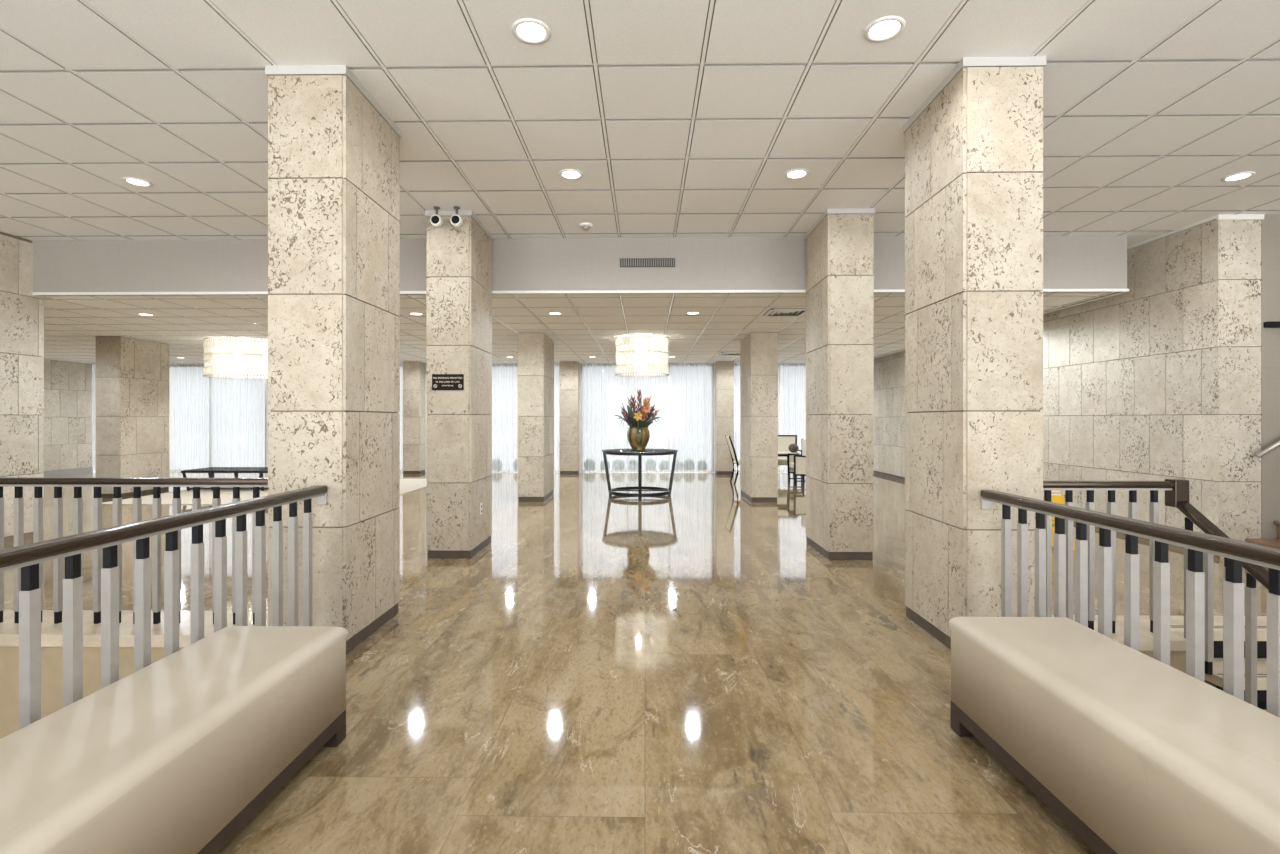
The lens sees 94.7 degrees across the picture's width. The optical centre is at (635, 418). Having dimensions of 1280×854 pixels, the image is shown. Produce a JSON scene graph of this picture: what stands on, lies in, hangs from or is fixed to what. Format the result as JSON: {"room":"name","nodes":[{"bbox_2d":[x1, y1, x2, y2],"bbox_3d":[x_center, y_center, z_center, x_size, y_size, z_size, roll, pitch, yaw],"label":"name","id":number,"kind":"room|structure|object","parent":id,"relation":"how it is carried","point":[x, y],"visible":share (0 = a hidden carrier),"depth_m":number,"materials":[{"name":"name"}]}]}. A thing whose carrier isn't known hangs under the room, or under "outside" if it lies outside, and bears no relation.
{"room":"lobby","nodes":[
{"label":"lobby","id":0,"kind":"room"},
{"bbox_2d":[0,232,43,543],"bbox_3d":[-7.119,1.268,1.459,0.420,6.575,10.700,0,0,1],"label":"column","id":1,"kind":"structure","parent":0,"point":[21,312],"depth_m":6.55,"materials":[{"name":"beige stone"}]},
{"bbox_2d":[44,359,91,470],"bbox_3d":[-14.133,-0.333,10.993,0.200,3.375,8.350,0,0,1],"label":"wall","id":2,"kind":"structure","parent":0,"point":[67,385],"depth_m":14.48,"materials":[{"name":"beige stone"}]},
{"bbox_2d":[43,467,92,475],"bbox_3d":[-14.028,1.295,10.991,0.030,0.120,8.350,0,0,1],"label":"baseboard","id":3,"kind":"structure","parent":2,"relation":"attached to","point":[88,469],"depth_m":14.50,"materials":[{"name":"stone"}]},
{"bbox_2d":[0,646,184,738],"bbox_3d":[-4.358,2.993,3.766,4.970,3.125,0.062,0,0,1],"label":"wall","id":4,"kind":"structure","parent":0,"point":[51,657],"depth_m":3.73,"materials":[{"name":"beige paint"}]},
{"bbox_2d":[92,363,805,472],"bbox_3d":[-3.918,-0.182,15.137,20.500,3.675,0.250,0,0,1],"label":"wall","id":5,"kind":"structure","parent":0,"point":[94,416],"depth_m":15.19,"materials":[{"name":"white paint"}]},
{"bbox_2d":[169,365,265,470],"bbox_3d":[-11.742,-0.021,15.282,4.450,2.751,0.060,0,0,1],"label":"window","id":6,"kind":"structure","parent":5,"relation":"in","point":[211,378],"depth_m":15.24,"materials":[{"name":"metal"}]},
{"bbox_2d":[492,364,559,471],"bbox_3d":[-3.593,-0.021,15.157,3.450,2.751,0.060,0,0,1],"label":"window","id":7,"kind":"structure","parent":5,"relation":"in","point":[555,365],"depth_m":15.12,"materials":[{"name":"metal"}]},
{"bbox_2d":[32,289,1128,358],"bbox_3d":[-0.645,-1.419,10.771,12.280,0.030,8.380,0,0,1],"label":"trim","id":8,"kind":"structure","parent":5,"relation":"attached to","point":[1119,291],"depth_m":6.59,"materials":[{"name":"white paint"}]},
{"bbox_2d":[581,364,713,471],"bbox_3d":[0.286,-0.021,15.097,3.400,2.751,0.060,0,0,1],"label":"window","id":9,"kind":"structure","parent":5,"relation":"in","point":[582,365],"depth_m":15.06,"materials":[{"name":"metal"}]},
{"bbox_2d":[734,364,805,471],"bbox_3d":[4.159,-0.021,15.038,3.505,2.751,0.060,0,0,1],"label":"window","id":10,"kind":"structure","parent":5,"relation":"in","point":[779,365],"depth_m":15.02,"materials":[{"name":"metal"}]},
{"bbox_2d":[42,292,1117,363],"bbox_3d":[-4.329,-1.425,10.843,19.610,0.018,8.350,0,0,1],"label":"ceiling","id":11,"kind":"structure","parent":0,"point":[588,325],"depth_m":8.66,"materials":[{"name":"tile"}]},
{"bbox_2d":[136,313,154,315],"bbox_3d":[-6.628,-1.421,7.982,0.200,0.029,0.200,0,0,1],"label":"recessed light","id":12,"kind":"object","parent":11,"relation":"in","point":[143,314],"visible":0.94,"depth_m":7.98,"materials":[{"name":"white paint"}]},
{"bbox_2d":[203,337,267,379],"bbox_3d":[-7.134,-1.085,10.861,1.348,0.663,1.346,0,0,1],"label":"chandelier","id":13,"kind":"object","parent":11,"relation":"hanging from","point":[224,357],"visible":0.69,"depth_m":10.28,"materials":[{"name":"white paint"}]},
{"bbox_2d":[409,312,423,314],"bbox_3d":[-2.949,-1.421,7.926,0.200,0.029,0.200,0,0,1],"label":"recessed light","id":14,"kind":"object","parent":11,"relation":"in","point":[411,313],"visible":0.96,"depth_m":7.90,"materials":[{"name":"white paint"}]},
{"bbox_2d":[492,363,558,363],"bbox_3d":[-3.596,-0.038,14.967,3.440,2.763,0.072,0,0,1],"label":"sheer curtain","id":15,"kind":"object","parent":11,"relation":"hanging from","point":[492,363],"visible":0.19,"depth_m":14.94,"materials":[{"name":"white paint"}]},
{"bbox_2d":[547,312,561,314],"bbox_3d":[-1.084,-1.421,7.897,0.200,0.029,0.200,0,0,1],"label":"recessed light","id":16,"kind":"object","parent":11,"relation":"in","point":[550,313],"visible":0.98,"depth_m":7.90,"materials":[{"name":"white paint"}]},
{"bbox_2d":[615,334,668,376],"bbox_3d":[0.107,-1.085,10.250,0.937,0.663,0.936,0,0,1],"label":"chandelier","id":17,"kind":"object","parent":11,"relation":"hanging from","point":[648,355],"visible":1,"depth_m":9.87,"materials":[{"name":"white paint"}]},
{"bbox_2d":[580,363,713,363],"bbox_3d":[0.283,-0.038,14.907,3.390,2.763,0.072,0,0,1],"label":"sheer curtain","id":18,"kind":"object","parent":11,"relation":"hanging from","point":[580,363],"visible":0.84,"depth_m":14.90,"materials":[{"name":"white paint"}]},
{"bbox_2d":[686,311,699,314],"bbox_3d":[0.761,-1.421,7.869,0.200,0.029,0.200,0,0,1],"label":"recessed light","id":19,"kind":"object","parent":11,"relation":"in","point":[692,312],"visible":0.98,"depth_m":7.88,"materials":[{"name":"white paint"}]},
{"bbox_2d":[716,351,739,354],"bbox_3d":[2.052,-1.403,12.652,0.605,0.027,0.605,0,0,1],"label":"ceiling vent","id":20,"kind":"object","parent":11,"relation":"in","point":[719,352],"visible":0.72,"depth_m":12.55,"materials":[{"name":"beige metal"}]},
{"bbox_2d":[759,307,805,315],"bbox_3d":[1.977,-1.403,7.768,0.605,0.027,0.605,0,0,1],"label":"ceiling vent","id":21,"kind":"object","parent":11,"relation":"in","point":[769,311],"visible":0.83,"depth_m":7.72,"materials":[{"name":"beige metal"}]},
{"bbox_2d":[4,472,1268,853],"bbox_3d":[-2.566,1.505,5.515,23.300,0.300,18.950,0,0,1],"label":"floor","id":22,"kind":"structure","parent":0,"point":[682,671],"depth_m":2.97,"materials":[{"name":"stone"}]},
{"bbox_2d":[96,336,168,497],"bbox_3d":[-9.023,-0.030,10.615,0.430,2.771,1.050,0,0,1],"label":"stone column","id":23,"kind":"structure","parent":22,"relation":"on","point":[132,375],"depth_m":10.33,"materials":[{"name":"brown stone"}]},
{"bbox_2d":[0,486,327,728],"bbox_3d":[-1.824,0.867,1.403,0.072,0.976,3.950,0,0,1],"label":"stair railing","id":24,"kind":"object","parent":22,"relation":"on","point":[27,557],"visible":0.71,"depth_m":2.18,"materials":[{"name":"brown metal"}]},
{"bbox_2d":[0,626,348,853],"bbox_3d":[-1.506,1.113,1.498,0.533,0.485,2.050,0,0,1],"label":"upholstered bench","id":25,"kind":"object","parent":22,"relation":"on","point":[179,753],"visible":1,"depth_m":1.74,"materials":[{"name":"beige leather"}]},
{"bbox_2d":[102,479,427,504],"bbox_3d":[-6.362,1.349,11.309,4.370,0.012,3.980,0,0,1],"label":"area rug","id":26,"kind":"object","parent":22,"relation":"on","point":[406,485],"visible":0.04,"depth_m":10.36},
{"bbox_2d":[181,467,267,490],"bbox_3d":[-7.437,1.147,11.340,2.060,0.389,0.790,0,0,1],"label":"table","id":27,"kind":"object","parent":26,"relation":"on","point":[210,470],"visible":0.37,"depth_m":11.01,"materials":[{"name":"black metal"}]},
{"bbox_2d":[265,65,401,652],"bbox_3d":[-1.883,-0.335,3.759,0.466,3.379,0.776,0,0,1],"label":"stone column","id":28,"kind":"structure","parent":22,"relation":"on","point":[334,151],"depth_m":3.38,"materials":[{"name":"brown stone"}]},
{"bbox_2d":[403,362,424,473],"bbox_3d":[-5.535,-0.030,14.737,0.420,2.771,0.400,0,0,1],"label":"stone column","id":29,"kind":"structure","parent":22,"relation":"on","point":[413,372],"depth_m":14.54,"materials":[{"name":"brown stone"}]},
{"bbox_2d":[425,210,492,557],"bbox_3d":[-1.813,-0.335,6.128,0.453,3.379,0.816,0,0,1],"label":"stone column","id":30,"kind":"structure","parent":22,"relation":"on","point":[458,259],"depth_m":5.73,"materials":[{"name":"brown stone"}]},
{"bbox_2d":[432,374,463,389],"bbox_3d":[-1.825,-0.357,5.723,0.308,0.156,0.010,0,0,1],"label":"wall sign","id":31,"kind":"object","parent":30,"relation":"attached to","point":[439,381],"visible":1,"depth_m":5.72,"materials":[{"name":"black metal"}]},
{"bbox_2d":[518,333,553,501],"bbox_3d":[-1.716,-0.030,10.227,0.435,2.771,1.100,0,0,1],"label":"stone column","id":32,"kind":"structure","parent":22,"relation":"on","point":[535,350],"depth_m":9.68,"materials":[{"name":"brown stone"}]},
{"bbox_2d":[559,361,579,473],"bbox_3d":[-1.648,-0.030,14.677,0.455,2.771,0.400,0,0,1],"label":"stone column","id":33,"kind":"structure","parent":22,"relation":"on","point":[569,371],"depth_m":14.48,"materials":[{"name":"brown stone"}]},
{"bbox_2d":[602,448,677,498],"bbox_3d":[0.071,0.957,10.480,1.356,0.803,1.356,0,0,1],"label":"round table","id":34,"kind":"object","parent":22,"relation":"on","point":[648,452],"visible":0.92,"depth_m":10.26,"materials":[{"name":"black metal"}]},
{"bbox_2d":[627,427,649,450],"bbox_3d":[0.046,0.351,10.480,0.406,0.408,0.406,0,0,1],"label":"ceramic vase","id":35,"kind":"object","parent":34,"relation":"on","point":[638,437],"visible":1,"depth_m":10.33,"materials":[{"name":"green ceramic"}]},
{"bbox_2d":[615,389,660,432],"bbox_3d":[0.025,-0.124,10.435,0.880,0.820,0.332,0,0,1],"label":"flower bouquet","id":36,"kind":"object","parent":35,"relation":"in","point":[644,416],"visible":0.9,"depth_m":10.44,"materials":[{"name":"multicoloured plant"}]},
{"bbox_2d":[715,361,733,473],"bbox_3d":[2.189,-0.030,14.618,0.420,2.771,0.400,0,0,1],"label":"stone column","id":37,"kind":"structure","parent":22,"relation":"on","point":[724,370],"depth_m":14.42,"materials":[{"name":"brown stone"}]},
{"bbox_2d":[725,435,739,484],"bbox_3d":[2.249,0.855,12.467,0.655,1.009,0.604,0,0,1],"label":"dining chair","id":38,"kind":"object","parent":22,"relation":"on","point":[735,459],"visible":0.59,"depth_m":12.37,"materials":[{"name":"black paint"}]},
{"bbox_2d":[740,332,777,501],"bbox_3d":[2.105,-0.030,10.169,0.439,2.771,1.100,0,0,1],"label":"stone column","id":39,"kind":"structure","parent":22,"relation":"on","point":[758,350],"depth_m":9.62,"materials":[{"name":"brown stone"}]},
{"bbox_2d":[778,452,799,481],"bbox_3d":[3.089,1.043,12.939,0.880,0.626,0.530,0,0,1],"label":"side table","id":40,"kind":"object","parent":22,"relation":"on","point":[779,453],"visible":0.17,"depth_m":12.69,"materials":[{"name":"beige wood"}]},
{"bbox_2d":[788,444,798,452],"bbox_3d":[3.432,0.632,12.849,0.212,0.196,0.216,0,0,1],"label":"decorative ball","id":41,"kind":"object","parent":40,"relation":"on","point":[793,448],"visible":1,"depth_m":12.79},
{"bbox_2d":[778,435,801,477],"bbox_3d":[3.210,0.865,13.664,1.160,0.980,0.578,0,0,1],"label":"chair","id":42,"kind":"object","parent":22,"relation":"on","point":[784,441],"visible":0.11,"depth_m":13.88,"materials":[{"name":"beige fabric"}]},
{"bbox_2d":[787,439,805,485],"bbox_3d":[3.397,0.890,12.269,0.360,0.931,0.560,0,0,1],"label":"armchair","id":43,"kind":"object","parent":22,"relation":"on","point":[796,463],"visible":0.77,"depth_m":12.00,"materials":[{"name":"beige fabric"}]},
{"bbox_2d":[804,208,874,559],"bbox_3d":[2.073,-0.335,6.069,0.455,3.379,0.816,0,0,1],"label":"stone column","id":44,"kind":"structure","parent":22,"relation":"on","point":[840,244],"depth_m":5.67,"materials":[{"name":"brown stone"}]},
{"bbox_2d":[903,56,1045,649],"bbox_3d":[2.063,-0.335,3.679,0.459,3.379,0.776,0,0,1],"label":"stone column","id":45,"kind":"structure","parent":22,"relation":"on","point":[974,146],"depth_m":3.30,"materials":[{"name":"brown stone"}]},
{"bbox_2d":[1043,490,1074,549],"bbox_3d":[4.401,1.030,6.219,0.300,0.650,0.252,0,0,1],"label":"sign","id":46,"kind":"object","parent":22,"relation":"on","point":[1056,495],"visible":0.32,"depth_m":6.18,"materials":[{"name":"yellow plastic"}]},
{"bbox_2d":[948,617,1279,853],"bbox_3d":[1.620,1.105,1.560,0.528,0.500,2.070,0,0,1],"label":"upholstered bench","id":47,"kind":"object","parent":22,"relation":"on","point":[1135,753],"visible":1,"depth_m":1.77,"materials":[{"name":"beige leather"}]},
{"bbox_2d":[980,490,1279,717],"bbox_3d":[1.926,0.875,1.336,0.072,0.961,3.930,0,0,1],"label":"stair railing","id":48,"kind":"object","parent":22,"relation":"on","point":[1234,551],"visible":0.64,"depth_m":2.22,"materials":[{"name":"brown metal"}]},
{"bbox_2d":[1043,479,1268,706],"bbox_3d":[2.859,1.464,2.268,1.183,2.162,3.037,0,0,1],"label":"stair railing","id":49,"kind":"object","parent":22,"relation":"on","point":[1176,490],"visible":0.52,"depth_m":3.71,"materials":[{"name":"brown metal"}]},
{"bbox_2d":[1205,641,1266,710],"bbox_3d":[4.532,2.570,2.025,2.200,2.308,3.481,0,0,1],"label":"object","id":50,"kind":"object","parent":22,"relation":"attached to","point":[1216,678],"visible":0.05,"depth_m":3.58,"materials":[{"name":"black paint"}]},
{"bbox_2d":[1245,521,1279,548],"bbox_3d":[7.533,0.568,5.038,3.050,1.575,1.545,0,0,1],"label":"stairs","id":51,"kind":"structure","parent":22,"relation":"on","point":[1275,543],"depth_m":5.73,"materials":[{"name":"brown stone"}]},
{"bbox_2d":[0,0,1279,246],"bbox_3d":[1.109,-2.029,5.459,15.950,0.018,18.950,0,0,1],"label":"ceiling","id":52,"kind":"structure","parent":0,"point":[678,118],"depth_m":3.79,"materials":[{"name":"tile"}]},
{"bbox_2d":[122,177,152,186],"bbox_3d":[-4.244,-2.026,5.026,0.200,0.029,0.200,0,0,1],"label":"recessed light","id":53,"kind":"object","parent":52,"relation":"in","point":[130,180],"visible":0.98,"depth_m":5.02,"materials":[{"name":"white paint"}]},
{"bbox_2d":[430,206,442,226],"bbox_3d":[-1.900,-1.927,5.624,0.112,0.190,0.112,0,0,1],"label":"security camera","id":54,"kind":"object","parent":52,"relation":"attached to","point":[436,220],"visible":1,"depth_m":5.59,"materials":[{"name":"white paint"}]},
{"bbox_2d":[450,206,462,226],"bbox_3d":[-1.708,-1.927,5.621,0.112,0.190,0.112,0,0,1],"label":"security camera","id":55,"kind":"object","parent":52,"relation":"attached to","point":[456,220],"visible":1,"depth_m":5.59,"materials":[{"name":"white paint"}]},
{"bbox_2d":[512,18,550,43],"bbox_3d":[-0.545,-2.026,3.074,0.200,0.029,0.200,0,0,1],"label":"recessed light","id":56,"kind":"object","parent":52,"relation":"in","point":[527,30],"visible":1,"depth_m":3.07,"materials":[{"name":"white paint"}]},
{"bbox_2d":[559,169,582,179],"bbox_3d":[-0.535,-2.026,4.869,0.200,0.029,0.200,0,0,1],"label":"recessed light","id":57,"kind":"object","parent":52,"relation":"in","point":[570,174],"visible":0.99,"depth_m":4.87,"materials":[{"name":"white paint"}]},
{"bbox_2d":[32,235,1126,357],"bbox_3d":[-0.655,-1.728,10.776,12.260,0.624,8.370,0,0,1],"label":"beam","id":58,"kind":"structure","parent":52,"relation":"attached to","point":[1069,262],"depth_m":6.59,"materials":[{"name":"white paint"}]},
{"bbox_2d":[620,258,674,266],"bbox_3d":[0.129,-1.740,6.569,0.613,0.094,0.017,0,0,1],"label":"air vent","id":59,"kind":"object","parent":58,"relation":"attached to","point":[624,262],"visible":1,"depth_m":6.57,"materials":[{"name":"metal"}]},
{"bbox_2d":[579,222,592,230],"bbox_3d":[-0.520,-1.992,6.139,0.150,0.055,0.150,0,0,1],"label":"smoke detector","id":60,"kind":"object","parent":52,"relation":"attached to","point":[585,226],"visible":1,"depth_m":6.10,"materials":[{"name":"white plastic"}]},
{"bbox_2d":[784,169,808,178],"bbox_3d":[1.325,-2.026,4.860,0.200,0.029,0.200,0,0,1],"label":"recessed light","id":61,"kind":"object","parent":52,"relation":"in","point":[795,173],"visible":0.99,"depth_m":4.86,"materials":[{"name":"white paint"}]},
{"bbox_2d":[864,16,905,41],"bbox_3d":[1.287,-2.026,3.056,0.200,0.029,0.200,0,0,1],"label":"recessed light","id":62,"kind":"object","parent":52,"relation":"in","point":[886,28],"visible":1,"depth_m":3.05,"materials":[{"name":"white paint"}]},
{"bbox_2d":[1221,171,1254,181],"bbox_3d":[5.016,-2.026,4.914,0.200,0.029,0.200,0,0,1],"label":"recessed light","id":63,"kind":"object","parent":52,"relation":"in","point":[1243,175],"visible":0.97,"depth_m":4.91,"materials":[{"name":"white paint"}]},
{"bbox_2d":[872,219,1260,541],"bbox_3d":[6.049,-0.333,10.348,0.420,3.375,9.020,0,0,1],"label":"wall","id":64,"kind":"structure","parent":0,"point":[1159,379],"depth_m":6.45,"materials":[{"name":"beige stone"}]},
{"bbox_2d":[874,471,1216,555],"bbox_3d":[5.836,1.319,10.352,0.026,0.073,9.020,0,0,1],"label":"baseboard","id":65,"kind":"structure","parent":64,"relation":"attached to","point":[875,472],"depth_m":13.50,"materials":[{"name":"brown stone"}]},
{"bbox_2d":[1127,214,1263,249],"bbox_3d":[6.047,-1.995,10.341,0.445,0.050,9.035,0,0,1],"label":"trim","id":66,"kind":"structure","parent":64,"relation":"attached to","point":[1220,216],"depth_m":5.91,"materials":[{"name":"white paint"}]},
{"bbox_2d":[1139,651,1185,672],"bbox_3d":[2.716,2.985,3.662,1.340,3.140,0.054,0,0,1],"label":"wall","id":67,"kind":"structure","parent":0,"point":[1177,658],"depth_m":3.63,"materials":[{"name":"beige paint"}]},
{"bbox_2d":[0,610,1266,650],"bbox_3d":[-0.515,1.392,3.893,12.650,0.076,0.470,0,0,1],"label":"trim","id":68,"kind":"structure","parent":67,"relation":"attached to","point":[51,633],"depth_m":3.78,"materials":[{"name":"beige stone"}]},
{"bbox_2d":[0,477,267,624],"bbox_3d":[-4.485,0.873,3.929,4.750,0.963,0.072,0,0,1],"label":"stair railing","id":69,"kind":"object","parent":68,"relation":"on","point":[18,483],"visible":0.47,"depth_m":3.90,"materials":[{"name":"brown metal"}]},
{"bbox_2d":[1170,625,1266,627],"bbox_3d":[4.569,1.354,3.829,2.180,0.002,0.038,0,0,1],"label":"trim","id":70,"kind":"structure","parent":67,"relation":"attached to","point":[1170,625],"depth_m":3.83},
{"bbox_2d":[1205,680,1216,686],"bbox_3d":[4.574,2.985,3.803,2.370,3.140,0.054,0,0,1],"label":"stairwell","id":71,"kind":"object","parent":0,"point":[1206,681],"depth_m":3.79,"materials":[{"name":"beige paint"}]},
{"bbox_2d":[1260,215,1279,538],"bbox_3d":[7.641,-0.333,5.864,2.900,3.375,0.100,0,0,1],"label":"wall","id":72,"kind":"structure","parent":0,"point":[1270,226],"depth_m":5.83,"materials":[{"name":"beige stone"}]},
{"bbox_2d":[1255,440,1279,457],"bbox_3d":[7.379,-0.447,5.766,2.642,1.659,0.098,0,0,1],"label":"wall handrail","id":73,"kind":"object","parent":72,"relation":"attached to","point":[1277,444],"visible":1,"depth_m":5.74,"materials":[{"name":"metal"}]},
{"bbox_2d":[1264,321,1279,327],"bbox_3d":[6.622,-0.929,5.804,0.835,0.056,0.050,0,0,1],"label":"wall rail","id":74,"kind":"object","parent":72,"relation":"attached to","point":[1270,324],"visible":1,"depth_m":5.79,"materials":[{"name":"black metal"}]},
{"label":"outside","id":75,"kind":"structure","parent":0,"visible":0},
{"bbox_2d":[93,432,805,471],"bbox_3d":[0.576,1.415,37.596,80.000,0.080,44.800,0,0,1],"label":"ground","id":76,"kind":"structure","parent":75,"point":[229,449],"depth_m":27.50,"materials":[{"name":"white"}]},
{"bbox_2d":[492,459,502,469],"bbox_3d":[-3.662,1.211,15.506,0.308,0.328,0.321,0,0,1],"label":"clipped shrub","id":77,"kind":"object","parent":76,"relation":"on","point":[497,464],"visible":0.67,"depth_m":15.40,"materials":[{"name":"green plant"}]},
{"bbox_2d":[513,459,516,469],"bbox_3d":[-3.067,1.198,15.501,0.323,0.354,0.337,0,0,1],"label":"clipped shrub","id":78,"kind":"object","parent":76,"relation":"on","point":[515,462],"visible":0.27,"depth_m":15.37,"materials":[{"name":"green plant"}]},
{"bbox_2d":[584,459,594,469],"bbox_3d":[-1.214,1.210,15.460,0.315,0.331,0.312,0,0,1],"label":"clipped shrub","id":79,"kind":"object","parent":76,"relation":"on","point":[589,464],"visible":0.83,"depth_m":15.36,"materials":[{"name":"green plant"}]},
{"bbox_2d":[600,460,609,469],"bbox_3d":[-0.809,1.222,15.463,0.266,0.306,0.269,0,0,1],"label":"clipped shrub","id":80,"kind":"object","parent":76,"relation":"on","point":[602,465],"visible":0.56,"depth_m":15.39,"materials":[{"name":"green plant"}]},
{"bbox_2d":[612,459,624,469],"bbox_3d":[-0.458,1.206,15.464,0.345,0.337,0.344,0,0,1],"label":"clipped shrub","id":81,"kind":"object","parent":76,"relation":"on","point":[617,464],"visible":0.79,"depth_m":15.34,"materials":[{"name":"green plant"}]},
{"bbox_2d":[629,459,637,469],"bbox_3d":[-0.066,1.215,15.448,0.289,0.321,0.297,0,0,1],"label":"clipped shrub","id":82,"kind":"object","parent":76,"relation":"on","point":[633,464],"visible":0.69,"depth_m":15.35,"materials":[{"name":"green plant"}]},
{"bbox_2d":[645,459,655,469],"bbox_3d":[0.385,1.207,15.442,0.310,0.336,0.302,0,0,1],"label":"clipped shrub","id":83,"kind":"object","parent":76,"relation":"on","point":[650,464],"visible":0.81,"depth_m":15.34,"materials":[{"name":"green plant"}]},
{"bbox_2d":[659,460,667,469],"bbox_3d":[0.750,1.220,15.441,0.277,0.309,0.273,0,0,1],"label":"clipped shrub","id":84,"kind":"object","parent":76,"relation":"on","point":[663,465],"visible":0.77,"depth_m":15.34,"materials":[{"name":"green plant"}]},
{"bbox_2d":[674,459,682,469],"bbox_3d":[1.088,1.214,15.437,0.295,0.323,0.296,0,0,1],"label":"clipped shrub","id":85,"kind":"object","parent":76,"relation":"on","point":[678,465],"visible":0.54,"depth_m":15.32,"materials":[{"name":"green plant"}]},
{"bbox_2d":[683,459,694,469],"bbox_3d":[1.391,1.209,15.426,0.303,0.332,0.310,0,0,1],"label":"clipped shrub","id":86,"kind":"object","parent":76,"relation":"on","point":[688,464],"visible":0.85,"depth_m":15.32,"materials":[{"name":"green plant"}]},
{"bbox_2d":[698,460,707,469],"bbox_3d":[1.741,1.225,15.420,0.257,0.300,0.258,0,0,28],"label":"clipped shrub","id":87,"kind":"object","parent":76,"relation":"on","point":[702,465],"visible":0.84,"depth_m":15.33,"materials":[{"name":"green plant"}]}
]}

